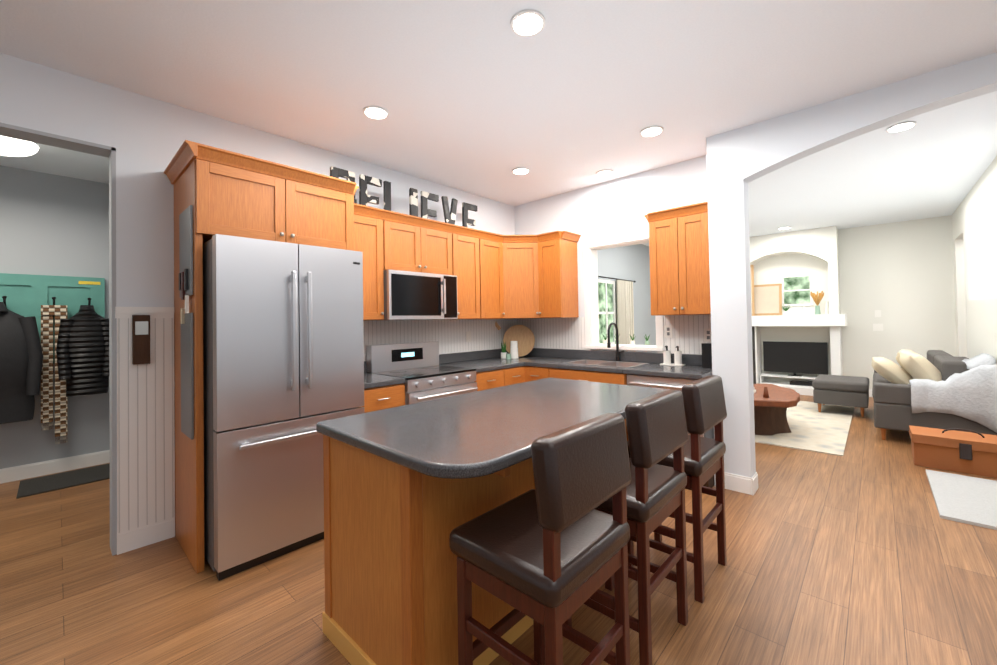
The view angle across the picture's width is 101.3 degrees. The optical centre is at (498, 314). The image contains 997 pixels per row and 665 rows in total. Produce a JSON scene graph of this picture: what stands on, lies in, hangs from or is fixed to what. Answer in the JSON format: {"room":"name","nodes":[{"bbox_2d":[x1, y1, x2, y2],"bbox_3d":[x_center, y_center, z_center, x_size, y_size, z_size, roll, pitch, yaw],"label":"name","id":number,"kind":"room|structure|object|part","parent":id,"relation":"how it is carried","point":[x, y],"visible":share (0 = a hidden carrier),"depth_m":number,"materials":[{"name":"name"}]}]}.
{"room":"kitchen","nodes":[
{"label":"kitchen","id":0,"kind":"room"},
{"bbox_2d":[0,165,109,468],"bbox_3d":[-4.724,0.081,3.309,0.100,2.800,2.800,-2,-1,43],"label":"wall","id":1,"kind":"structure","parent":0,"point":[54,225],"depth_m":3.84,"materials":[{"name":"grey paint"}]},
{"bbox_2d":[0,273,108,443],"bbox_3d":[-4.608,0.411,3.112,0.318,1.550,2.468,-2,-1,43],"label":"coat rack","id":2,"kind":"object","parent":1,"relation":"attached to","point":[47,322],"visible":0.96,"depth_m":3.71,"materials":[{"name":"teal"}]},
{"bbox_2d":[0,450,109,483],"bbox_3d":[-4.709,1.417,3.193,0.012,0.125,2.650,-2,-1,43],"label":"baseboard","id":3,"kind":"structure","parent":1,"relation":"attached to","point":[20,472],"depth_m":3.80,"materials":[{"name":"white wood"}]},
{"bbox_2d":[0,53,655,455],"bbox_3d":[-0.795,0.027,4.170,0.160,2.800,13.000,-2,-1,43],"label":"wall","id":4,"kind":"structure","parent":0,"point":[146,137],"depth_m":2.59,"materials":[{"name":"white paint"}]},
{"bbox_2d":[0,122,116,555],"bbox_3d":[-2.744,0.211,2.070,0.162,2.430,1.170,-2,-1,43],"label":"trim","id":5,"kind":"structure","parent":4,"relation":"attached to","point":[31,135],"depth_m":2.44,"materials":[{"name":"grey paint"}]},
{"bbox_2d":[132,315,149,364],"bbox_3d":[-2.188,0.154,2.503,0.047,0.300,0.080,-2,-1,43],"label":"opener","id":6,"kind":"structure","parent":4,"relation":"attached to","point":[140,339],"depth_m":2.49,"materials":[{"name":"brown wood"}]},
{"bbox_2d":[115,307,174,532],"bbox_3d":[-2.179,0.627,2.526,0.028,1.345,0.277,-2,-1,43],"label":"panel","id":7,"kind":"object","parent":4,"relation":"attached to","point":[145,453],"depth_m":2.53,"materials":[{"name":"white wood"}]},
{"bbox_2d":[117,517,174,554],"bbox_3d":[-2.170,1.362,2.521,0.012,0.125,0.272,-2,-1,43],"label":"baseboard","id":8,"kind":"structure","parent":4,"relation":"attached to","point":[140,537],"depth_m":2.51,"materials":[{"name":"white wood"}]},
{"bbox_2d":[354,203,385,320],"bbox_3d":[-1.215,-0.407,3.372,0.338,0.916,0.402,-2,-1,43],"label":"upper cabinet","id":9,"kind":"object","parent":4,"relation":"attached to","point":[369,222],"depth_m":3.33,"materials":[{"name":"brown wood"}]},
{"bbox_2d":[386,210,429,272],"bbox_3d":[-0.930,-0.617,3.687,0.338,0.496,0.437,-2,-1,43],"label":"upper cabinet","id":10,"kind":"object","parent":4,"relation":"attached to","point":[407,236],"depth_m":3.59,"materials":[{"name":"brown wood"}]},
{"bbox_2d":[384,270,457,319],"bbox_3d":[-0.777,-0.159,3.762,0.441,0.414,0.751,-2,-1,43],"label":"microwave","id":11,"kind":"object","parent":10,"relation":"attached to","point":[408,295],"visible":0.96,"depth_m":3.59,"materials":[{"name":"grey"}]},
{"bbox_2d":[363,319,514,360],"bbox_3d":[-0.615,0.235,4.246,0.006,0.360,2.500,-2,-1,43],"label":"backsplash","id":12,"kind":"structure","parent":4,"relation":"attached to","point":[450,334],"depth_m":4.29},
{"bbox_2d":[430,219,453,274],"bbox_3d":[-0.718,-0.616,3.917,0.338,0.496,0.437,-2,-1,43],"label":"upper cabinet","id":13,"kind":"object","parent":4,"relation":"attached to","point":[441,233],"depth_m":3.87,"materials":[{"name":"brown wood"}]},
{"bbox_2d":[434,225,477,319],"bbox_3d":[-0.415,-0.406,4.237,0.338,0.916,0.434,-2,-1,43],"label":"upper cabinet","id":14,"kind":"object","parent":4,"relation":"attached to","point":[463,236],"depth_m":4.09,"materials":[{"name":"brown wood"}]},
{"bbox_2d":[466,331,470,341],"bbox_3d":[-0.333,0.247,4.542,0.006,0.115,0.075,-2,-1,43],"label":"outlet","id":15,"kind":"object","parent":4,"relation":"attached to","point":[468,334],"depth_m":4.54,"materials":[{"name":"white plastic"}]},
{"bbox_2d":[474,229,501,318],"bbox_3d":[-0.184,-0.407,4.460,0.374,0.916,0.473,-2,-1,43],"label":"upper cabinet","id":16,"kind":"object","parent":4,"relation":"attached to","point":[499,276],"depth_m":4.33,"materials":[{"name":"brown wood"}]},
{"bbox_2d":[330,166,476,226],"bbox_3d":[-0.781,-0.988,3.823,0.030,0.393,1.610,-2,-1,43],"label":"decorative letters","id":17,"kind":"object","parent":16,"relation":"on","point":[365,199],"visible":0.58,"depth_m":3.79},
{"bbox_2d":[502,234,541,318],"bbox_3d":[0.239,-0.410,4.701,0.672,0.916,0.672,-2,-1,43],"label":"upper cabinet","id":18,"kind":"object","parent":4,"relation":"attached to","point":[521,254],"depth_m":4.51,"materials":[{"name":"brown wood"}]},
{"bbox_2d":[598,279,615,343],"bbox_3d":[1.661,-0.025,6.700,0.040,1.100,1.050,-2,-1,43],"label":"window","id":19,"kind":"structure","parent":4,"relation":"in","point":[607,311],"depth_m":6.85,"materials":[{"name":"white"}]},
{"bbox_2d":[598,276,635,344],"bbox_3d":[1.850,0.273,6.784,0.050,1.800,2.030,-2,-1,43],"label":"curtain","id":20,"kind":"object","parent":19,"relation":"hanging from","point":[625,313],"visible":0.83,"depth_m":7.17,"materials":[{"name":"fabric"}]},
{"bbox_2d":[0,395,996,664],"bbox_3d":[1.015,1.404,3.176,11.000,0.050,14.000,-2,-1,43],"label":"floor","id":21,"kind":"structure","parent":0,"point":[860,551],"depth_m":2.06,"materials":[{"name":"brown wood"}]},
{"bbox_2d":[16,464,109,498],"bbox_3d":[-3.804,1.465,3.650,0.520,0.012,0.630,-2,-1,43],"label":"rug","id":22,"kind":"object","parent":21,"relation":"on","point":[44,484],"visible":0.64,"depth_m":3.58,"materials":[{"name":"grey fabric"}]},
{"bbox_2d":[164,140,358,572],"bbox_3d":[-1.543,0.244,2.764,0.656,2.345,1.030,-2,-1,43],"label":"tall cabinet","id":23,"kind":"object","parent":21,"relation":"on","point":[225,192],"visible":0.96,"depth_m":2.45,"materials":[{"name":"brown wood"}]},
{"bbox_2d":[179,205,193,439],"bbox_3d":[-1.813,0.045,2.362,0.300,1.300,0.024,-2,-1,43],"label":"boards","id":24,"kind":"object","parent":23,"relation":"attached to","point":[186,292],"visible":1,"depth_m":2.32,"materials":[{"name":"brushed metal"},{"name":"black plastic"}]},
{"bbox_2d":[203,234,363,580],"bbox_3d":[-1.455,0.499,2.692,0.835,1.830,0.837,-2,-1,43],"label":"fridge","id":25,"kind":"object","parent":21,"relation":"on","point":[283,354],"visible":0.83,"depth_m":2.33,"materials":[{"name":"grey metal"}]},
{"bbox_2d":[361,383,404,412],"bbox_3d":[-1.086,0.984,3.256,0.618,0.868,0.407,-2,-1,43],"label":"base cabinet","id":26,"kind":"object","parent":21,"relation":"on","point":[383,397],"depth_m":3.06,"materials":[{"name":"brown wood"}]},
{"bbox_2d":[364,361,405,388],"bbox_3d":[-1.094,0.478,3.266,0.623,0.140,0.409,-2,-1,43],"label":"countertop","id":27,"kind":"structure","parent":26,"relation":"on","point":[371,380],"depth_m":3.15,"materials":[{"name":"stone"}]},
{"bbox_2d":[366,341,477,404],"bbox_3d":[-0.654,0.841,3.648,0.697,1.150,0.745,-2,-1,43],"label":"range","id":28,"kind":"object","parent":21,"relation":"on","point":[421,371],"visible":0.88,"depth_m":3.61,"materials":[{"name":"silver metal"}]},
{"bbox_2d":[322,422,627,664],"bbox_3d":[0.092,0.945,2.137,0.891,0.868,1.688,-2,-1,43],"label":"kitchen island","id":29,"kind":"object","parent":21,"relation":"on","point":[409,488],"depth_m":1.51,"materials":[{"name":"brown wood"}]},
{"bbox_2d":[316,378,667,489],"bbox_3d":[0.133,0.484,2.116,0.950,0.044,1.756,-2,-1,43],"label":"island countertop","id":30,"kind":"structure","parent":29,"relation":"on","point":[457,442],"depth_m":1.71,"materials":[{"name":"grey stone"}]},
{"bbox_2d":[474,369,500,390],"bbox_3d":[-0.278,0.984,4.130,0.618,0.868,0.464,-2,-1,43],"label":"base cabinet","id":31,"kind":"object","parent":21,"relation":"on","point":[485,380],"depth_m":3.89,"materials":[{"name":"brown wood"}]},
{"bbox_2d":[501,366,528,386],"bbox_3d":[-0.053,0.983,4.338,0.665,0.868,0.402,-2,-1,43],"label":"base cabinet","id":32,"kind":"object","parent":21,"relation":"on","point":[515,375],"depth_m":4.14,"materials":[{"name":"brown wood"}]},
{"bbox_2d":[449,413,631,664],"bbox_3d":[0.147,0.852,1.350,0.442,1.025,0.460,-2,-1,43],"label":"stool","id":33,"kind":"object","parent":21,"relation":"on","point":[548,554],"visible":1,"depth_m":1.23,"materials":[{"name":"black leather"}]},
{"bbox_3d":[0.141,0.736,1.356,0.430,0.083,0.460,-2,-1,43],"label":"seat","id":34,"kind":"part","parent":33,"relation":"part of","materials":[{"name":"leather"}]},
{"bbox_3d":[0.152,0.937,1.346,0.386,0.855,0.426,-2,-1,43],"label":"frame","id":35,"kind":"part","parent":33,"relation":"part of","materials":[{"name":"brown wood"}]},
{"bbox_2d":[525,361,576,381],"bbox_3d":[0.604,0.972,4.365,0.397,0.868,0.665,-2,-1,43],"label":"base cabinet","id":36,"kind":"object","parent":21,"relation":"on","point":[532,373],"depth_m":4.17,"materials":[{"name":"brown wood"}]},
{"bbox_2d":[439,350,523,372],"bbox_3d":[-0.198,0.478,4.214,0.651,0.140,0.700,-2,-1,43],"label":"countertop","id":37,"kind":"structure","parent":36,"relation":"on","point":[491,360],"depth_m":4.35,"materials":[{"name":"stone"}]},
{"bbox_2d":[501,325,534,358],"label":"decorations","id":38,"kind":"object","parent":37,"relation":"on","point":[518,341],"depth_m":4.86,"materials":[{"name":"brown wood"}]},
{"bbox_2d":[493,322,711,379],"bbox_3d":[0.882,0.306,4.128,2.361,0.441,0.640,-2,-1,43],"label":"countertop","id":39,"kind":"structure","parent":36,"relation":"on","point":[538,357],"depth_m":3.99,"materials":[{"name":"stone"}]},
{"bbox_2d":[565,359,648,367],"bbox_3d":[1.047,0.575,4.005,0.704,0.195,0.424,-2,-1,43],"label":"sink basin","id":40,"kind":"object","parent":39,"relation":"in","point":[582,362],"depth_m":4.08,"materials":[{"name":"silver metal"}]},
{"bbox_2d":[607,322,623,360],"bbox_3d":[1.177,0.280,4.104,0.095,0.400,0.217,-2,-1,43],"label":"faucet","id":41,"kind":"object","parent":39,"relation":"on","point":[619,355],"depth_m":4.17,"materials":[{"name":"black metal"}]},
{"bbox_2d":[660,346,685,365],"label":"soap dispensers","id":42,"kind":"object","parent":39,"relation":"on","point":[666,353],"depth_m":3.75,"materials":[{"name":"white ceramic"}]},
{"bbox_2d":[701,343,711,367],"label":"knife block","id":43,"kind":"object","parent":39,"relation":"on","point":[706,347],"depth_m":3.50,"materials":[{"name":"black plastic"}]},
{"bbox_2d":[553,363,644,384],"bbox_3d":[0.989,0.960,4.042,0.864,0.868,0.618,-2,-1,43],"label":"base cabinet","id":44,"kind":"object","parent":21,"relation":"on","point":[592,376],"depth_m":3.80,"materials":[{"name":"brown wood"}]},
{"bbox_2d":[564,390,687,664],"bbox_3d":[0.541,0.852,1.790,0.442,1.025,0.460,-2,-1,43],"label":"stool","id":45,"kind":"object","parent":21,"relation":"on","point":[657,433],"visible":0.67,"depth_m":1.60,"materials":[{"name":"black leather"}]},
{"bbox_3d":[0.534,0.736,1.796,0.430,0.083,0.460,-2,-1,43],"label":"seat","id":46,"kind":"part","parent":45,"relation":"part of","materials":[{"name":"leather"}]},
{"bbox_2d":[627,374,714,487],"bbox_3d":[1.525,0.942,3.523,0.620,0.868,0.654,-2,-1,43],"label":"dishwasher","id":47,"kind":"object","parent":21,"relation":"on","point":[671,383],"visible":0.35,"depth_m":3.30,"materials":[{"name":"grey metal"}]},
{"bbox_2d":[627,375,726,602],"bbox_3d":[0.949,0.852,2.216,0.442,1.025,0.460,-2,-1,43],"label":"stool","id":48,"kind":"object","parent":21,"relation":"on","point":[704,404],"visible":0.73,"depth_m":2.01,"materials":[{"name":"brown wood"}]},
{"bbox_3d":[0.942,0.736,2.222,0.430,0.083,0.460,-2,-1,43],"label":"seat","id":49,"kind":"part","parent":48,"relation":"part of","materials":[{"name":"leather"}]},
{"bbox_2d":[706,127,755,477],"bbox_3d":[1.979,-0.034,3.395,0.253,2.800,0.530,-2,-1,43],"label":"pier","id":50,"kind":"object","parent":21,"relation":"on","point":[730,284],"visible":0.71,"depth_m":3.19,"materials":[{"name":"white paint"}]},
{"bbox_2d":[714,472,754,494],"bbox_3d":[1.822,1.303,3.168,0.267,0.125,0.012,-2,-1,43],"label":"baseboard","id":51,"kind":"structure","parent":50,"relation":"attached to","point":[734,482],"depth_m":3.13,"materials":[{"name":"white wood"}]},
{"bbox_2d":[749,226,846,395],"bbox_3d":[4.822,-0.018,7.371,2.200,2.798,0.668,-2,-1,43],"label":"fireplace","id":52,"kind":"object","parent":21,"relation":"on","point":[799,319],"visible":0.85,"depth_m":7.19,"materials":[{"name":"white paint"}]},
{"bbox_2d":[750,265,828,315],"bbox_3d":[5.022,-0.456,7.293,1.344,0.950,0.326,-2,-1,43],"label":"art","id":53,"kind":"object","parent":52,"relation":"attached to","point":[767,299],"depth_m":7.43,"materials":[{"name":"wood"}]},
{"bbox_2d":[760,341,827,387],"bbox_3d":[5.202,0.869,7.205,0.980,0.764,0.280,-2,-1,43],"label":"tv","id":54,"kind":"object","parent":52,"relation":"on","point":[782,363],"depth_m":7.23,"materials":[{"name":"black"}]},
{"bbox_2d":[755,401,854,456],"bbox_3d":[3.496,1.370,5.615,2.030,0.012,2.850,-2,-1,43],"label":"living room rug","id":55,"kind":"object","parent":21,"relation":"on","point":[825,430],"visible":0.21,"depth_m":4.75,"materials":[{"name":"beige fabric"}]},
{"bbox_2d":[753,384,799,434],"bbox_3d":[3.183,1.083,4.928,0.770,0.546,1.443,-2,-1,43],"label":"coffee table","id":56,"kind":"object","parent":55,"relation":"on","point":[772,403],"visible":0.5,"depth_m":4.62,"materials":[{"name":"brown wood"}]},
{"bbox_2d":[812,374,868,416],"bbox_3d":[4.794,1.118,5.709,0.580,0.446,0.770,-2,-1,43],"label":"ottoman","id":57,"kind":"object","parent":55,"relation":"on","point":[851,391],"visible":1,"depth_m":5.46,"materials":[{"name":"fabric"}]},
{"bbox_2d":[872,349,996,439],"bbox_3d":[5.057,0.877,4.859,0.900,0.919,2.241,-2,-1,43],"label":"sofa","id":58,"kind":"object","parent":21,"relation":"on","point":[939,389],"visible":1,"depth_m":4.12,"materials":[{"name":"fabric"}]},
{"bbox_2d":[908,353,996,432],"bbox_3d":[4.697,0.773,4.258,0.608,0.720,0.871,-2,-1,43],"label":"blanket","id":59,"kind":"object","parent":58,"relation":"on","point":[954,393],"depth_m":4.01,"materials":[{"name":"white fabric"}]},
{"bbox_2d":[909,425,996,477],"bbox_3d":[4.034,1.163,3.546,0.644,0.339,0.380,-2,-1,43],"label":"trunk","id":60,"kind":"object","parent":21,"relation":"on","point":[970,452],"visible":1,"depth_m":3.48,"materials":[{"name":"orange"}]},
{"bbox_2d":[925,469,996,529],"bbox_3d":[3.738,1.313,2.646,1.280,0.020,1.080,-2,-1,43],"label":"entry rug","id":61,"kind":"object","parent":21,"relation":"on","point":[966,499],"visible":1,"depth_m":2.92,"materials":[{"name":"white fabric"}]},
{"bbox_2d":[0,0,996,245],"bbox_3d":[0.965,-1.470,3.223,11.000,0.100,14.000,-2,-1,43],"label":"ceiling","id":62,"kind":"structure","parent":0,"point":[479,98],"depth_m":2.46,"materials":[{"name":"paint"}]},
{"bbox_2d":[0,136,38,156],"bbox_3d":[-3.511,-1.242,2.869,0.380,0.209,0.380,-2,-1,43],"label":"ceiling fixture","id":63,"kind":"object","parent":62,"relation":"attached to","point":[12,147],"visible":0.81,"depth_m":2.87,"materials":[{"name":"silver metal"}]},
{"bbox_2d":[363,106,388,119],"bbox_3d":[-0.844,-1.387,2.812,0.169,0.012,0.169,-2,-1,34],"label":"recessed light","id":64,"kind":"object","parent":62,"relation":"in","point":[374,112],"depth_m":2.80,"materials":[{"name":"white"}]},
{"bbox_2d":[512,167,529,174],"bbox_3d":[0.216,-1.387,3.957,0.169,0.012,0.169,-1,-1,19],"label":"recessed light","id":65,"kind":"object","parent":62,"relation":"in","point":[521,170],"depth_m":3.95,"materials":[{"name":"white"}]},
{"bbox_2d":[510,10,544,36],"bbox_3d":[0.143,-1.418,1.994,0.169,0.012,0.169,-2,-1,34],"label":"recessed light","id":66,"kind":"object","parent":62,"relation":"in","point":[526,23],"depth_m":1.98,"materials":[{"name":"white"}]},
{"bbox_2d":[596,170,613,176],"bbox_3d":[1.054,-1.400,4.054,0.169,0.012,0.169,-1,-1,19],"label":"recessed light","id":67,"kind":"object","parent":62,"relation":"in","point":[602,173],"depth_m":4.04,"materials":[{"name":"white"}]},
{"bbox_2d":[640,126,662,136],"bbox_3d":[1.188,-1.417,3.167,0.169,0.012,0.169,-1,-1,19],"label":"recessed light","id":68,"kind":"object","parent":62,"relation":"in","point":[651,131],"depth_m":3.15,"materials":[{"name":"white"}]},
{"bbox_2d":[886,121,916,132],"bbox_3d":[3.119,-1.450,3.165,0.169,0.012,0.169,-2,-1,34],"label":"recessed light","id":69,"kind":"object","parent":62,"relation":"in","point":[902,126],"depth_m":3.15,"materials":[{"name":"white"}]},
{"bbox_2d":[514,155,707,352],"bbox_3d":[1.146,-0.003,4.424,2.365,2.800,0.150,-2,-1,43],"label":"wall","id":70,"kind":"structure","parent":0,"point":[622,206],"depth_m":4.27,"materials":[{"name":"white paint"}]},
{"bbox_2d":[542,231,578,317],"bbox_3d":[0.632,-0.420,4.538,0.345,0.916,0.374,-2,-1,43],"label":"upper cabinet","id":71,"kind":"object","parent":70,"relation":"attached to","point":[559,248],"depth_m":4.41,"materials":[{"name":"brown wood"}]},
{"bbox_2d":[515,315,710,354],"bbox_3d":[1.103,0.215,4.355,2.340,0.376,0.006,-2,-1,43],"label":"backsplash","id":72,"kind":"structure","parent":70,"relation":"attached to","point":[569,333],"depth_m":4.53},
{"bbox_2d":[583,232,663,352],"bbox_3d":[1.368,-0.204,4.321,0.920,1.200,0.360,-2,-1,43],"label":"trim","id":73,"kind":"structure","parent":70,"relation":"attached to","point":[591,293],"depth_m":4.45,"materials":[{"name":"white wood"}]},
{"bbox_2d":[603,334,649,344],"bbox_3d":[1.378,0.272,4.434,0.537,0.120,0.063,-2,-1,43],"label":"potted plant","id":74,"kind":"object","parent":73,"relation":"on","point":[632,342],"visible":0.77,"depth_m":4.36,"materials":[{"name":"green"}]},
{"bbox_2d":[646,210,669,315],"bbox_3d":[1.583,-0.450,3.683,0.313,0.916,0.338,-2,-1,43],"label":"upper cabinet","id":75,"kind":"object","parent":70,"relation":"attached to","point":[659,252],"depth_m":3.61,"materials":[{"name":"brown wood"}]},
{"bbox_2d":[664,325,672,337],"bbox_3d":[1.612,0.162,3.875,0.075,0.115,0.007,-2,-1,43],"label":"outlet","id":76,"kind":"object","parent":70,"relation":"attached to","point":[668,331],"depth_m":3.87,"materials":[{"name":"white plastic"}]},
{"bbox_2d":[666,201,710,314],"bbox_3d":[1.722,-0.455,3.554,0.314,0.916,0.338,-2,-1,43],"label":"upper cabinet","id":77,"kind":"object","parent":70,"relation":"attached to","point":[687,231],"depth_m":3.44,"materials":[{"name":"brown wood"}]},
{"bbox_2d":[704,329,710,341],"bbox_3d":[1.868,0.184,3.638,0.075,0.115,0.007,-2,-1,43],"label":"outlet","id":78,"kind":"object","parent":70,"relation":"attached to","point":[707,332],"depth_m":3.64,"materials":[{"name":"white plastic"}]},
{"bbox_2d":[742,52,996,182],"bbox_3d":[3.694,-0.095,1.543,4.780,2.800,0.140,-2,-1,43],"label":"wall","id":79,"kind":"structure","parent":0,"point":[772,144],"depth_m":2.70,"materials":[{"name":"white paint"}]},
{"bbox_2d":[838,215,956,388],"bbox_3d":[6.437,-0.062,6.437,7.400,2.800,0.150,-2,-1,43],"label":"wall","id":80,"kind":"structure","parent":0,"point":[900,275],"depth_m":6.47,"materials":[{"name":"white paint"}]},
{"bbox_2d":[873,324,882,330],"bbox_3d":[6.138,0.208,6.604,0.120,0.115,0.006,-2,-1,43],"label":"outlet","id":81,"kind":"object","parent":80,"relation":"attached to","point":[876,327],"depth_m":6.60,"materials":[{"name":"white plastic"}]},
{"bbox_2d":[875,310,880,316],"bbox_3d":[6.135,-0.012,6.607,0.075,0.115,0.006,-2,-1,43],"label":"outlet","id":82,"kind":"object","parent":80,"relation":"attached to","point":[877,312],"depth_m":6.60,"materials":[{"name":"white plastic"}]},
{"bbox_2d":[952,156,996,363],"bbox_3d":[5.450,-0.076,4.523,0.150,2.800,4.000,-2,-1,43],"label":"wall","id":83,"kind":"structure","parent":0,"point":[974,226],"depth_m":4.49,"materials":[{"name":"white paint"}]}
]}

